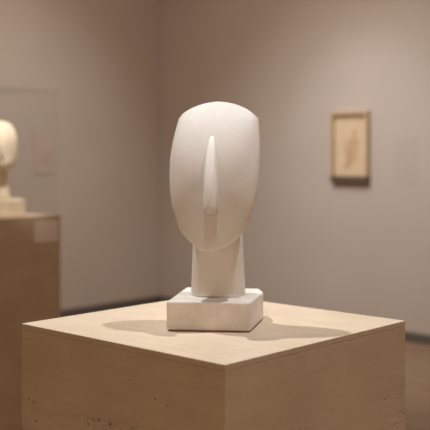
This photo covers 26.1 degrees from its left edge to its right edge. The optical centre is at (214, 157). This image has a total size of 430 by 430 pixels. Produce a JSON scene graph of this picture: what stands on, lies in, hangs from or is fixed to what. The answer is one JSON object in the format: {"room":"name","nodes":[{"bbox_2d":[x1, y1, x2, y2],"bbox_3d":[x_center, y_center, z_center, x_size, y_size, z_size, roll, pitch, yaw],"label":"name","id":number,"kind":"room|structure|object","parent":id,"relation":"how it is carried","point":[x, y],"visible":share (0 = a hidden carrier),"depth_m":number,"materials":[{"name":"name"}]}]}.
{"room":"museum","nodes":[
{"label":"museum","id":0,"kind":"room"},
{"bbox_2d":[0,0,157,309],"bbox_3d":[-4.161,-0.550,5.122,0.151,3.900,10.500,0,0,43],"label":"wall","id":1,"kind":"structure","parent":0,"point":[85,71],"depth_m":8.33,"materials":[{"name":"paint"}]},
{"bbox_2d":[34,130,55,174],"bbox_3d":[-1.454,-0.050,7.938,0.009,0.380,0.220,0,0,43],"label":"picture","id":2,"kind":"object","parent":1,"relation":"attached to","point":[44,140],"visible":1,"depth_m":7.93,"materials":[{"name":"beige"}]},
{"bbox_2d":[40,139,50,163],"bbox_3d":[-1.451,-0.055,7.935,0.002,0.210,0.120,0,0,43],"label":"print","id":3,"kind":"object","parent":2,"relation":"attached to","point":[45,144],"depth_m":7.93},
{"bbox_2d":[61,296,157,316],"bbox_3d":[-4.101,1.363,5.067,0.012,0.075,10.500,0,0,43],"label":"baseboard","id":4,"kind":"structure","parent":1,"relation":"attached to","point":[101,307],"depth_m":8.45,"materials":[{"name":"grey paint"}]},
{"bbox_2d":[158,0,429,334],"bbox_3d":[3.309,-0.550,5.476,10.650,3.900,0.151,0,0,43],"label":"wall","id":5,"kind":"structure","parent":0,"point":[310,241],"depth_m":7.67,"materials":[{"name":"paint"}]},
{"bbox_2d":[158,296,429,344],"bbox_3d":[3.313,1.363,5.362,10.488,0.075,0.012,0,0,43],"label":"baseboard","id":6,"kind":"structure","parent":5,"relation":"attached to","point":[412,337],"depth_m":7.02,"materials":[{"name":"grey paint"}]},
{"bbox_2d":[330,110,369,183],"bbox_3d":[1.076,-0.087,7.397,0.352,0.575,0.050,0,0,43],"label":"framed drawing","id":7,"kind":"object","parent":5,"relation":"attached to","point":[349,130],"visible":1,"depth_m":7.41,"materials":[{"name":"beige paper"}]},
{"bbox_2d":[405,342,429,429],"bbox_3d":[-0.251,1.450,1.617,10.650,0.100,10.650,0,0,43],"label":"floor","id":8,"kind":"structure","parent":0,"point":[417,356],"depth_m":5.68,"materials":[{"name":"brown wood"}]},
{"bbox_2d":[0,213,60,429],"bbox_3d":[-1.131,0.851,4.878,0.457,1.098,0.450,0,0,40],"label":"pedestal","id":9,"kind":"object","parent":8,"relation":"on","point":[30,244],"visible":0.79,"depth_m":4.71,"materials":[{"name":"wood"}]},
{"bbox_2d":[0,121,24,216],"bbox_3d":[-1.134,0.053,4.880,0.230,0.497,0.230,0,0,-22],"label":"head sculpture","id":10,"kind":"object","parent":9,"relation":"on","point":[9,206],"visible":1,"depth_m":4.83,"materials":[{"name":"beige stone"}]},
{"bbox_2d":[22,300,404,429],"bbox_3d":[0.000,0.851,1.707,0.500,1.098,0.500,0,0,43],"label":"pedestal","id":11,"kind":"object","parent":8,"relation":"on","point":[298,368],"visible":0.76,"depth_m":1.55,"materials":[{"name":"stone"}]},
{"bbox_2d":[167,102,262,331],"bbox_3d":[0.003,0.100,1.686,0.165,0.405,0.205,0,0,9],"label":"head sculpture","id":12,"kind":"object","parent":11,"relation":"on","point":[215,156],"visible":1,"depth_m":1.63,"materials":[{"name":"white stone"}]}
]}

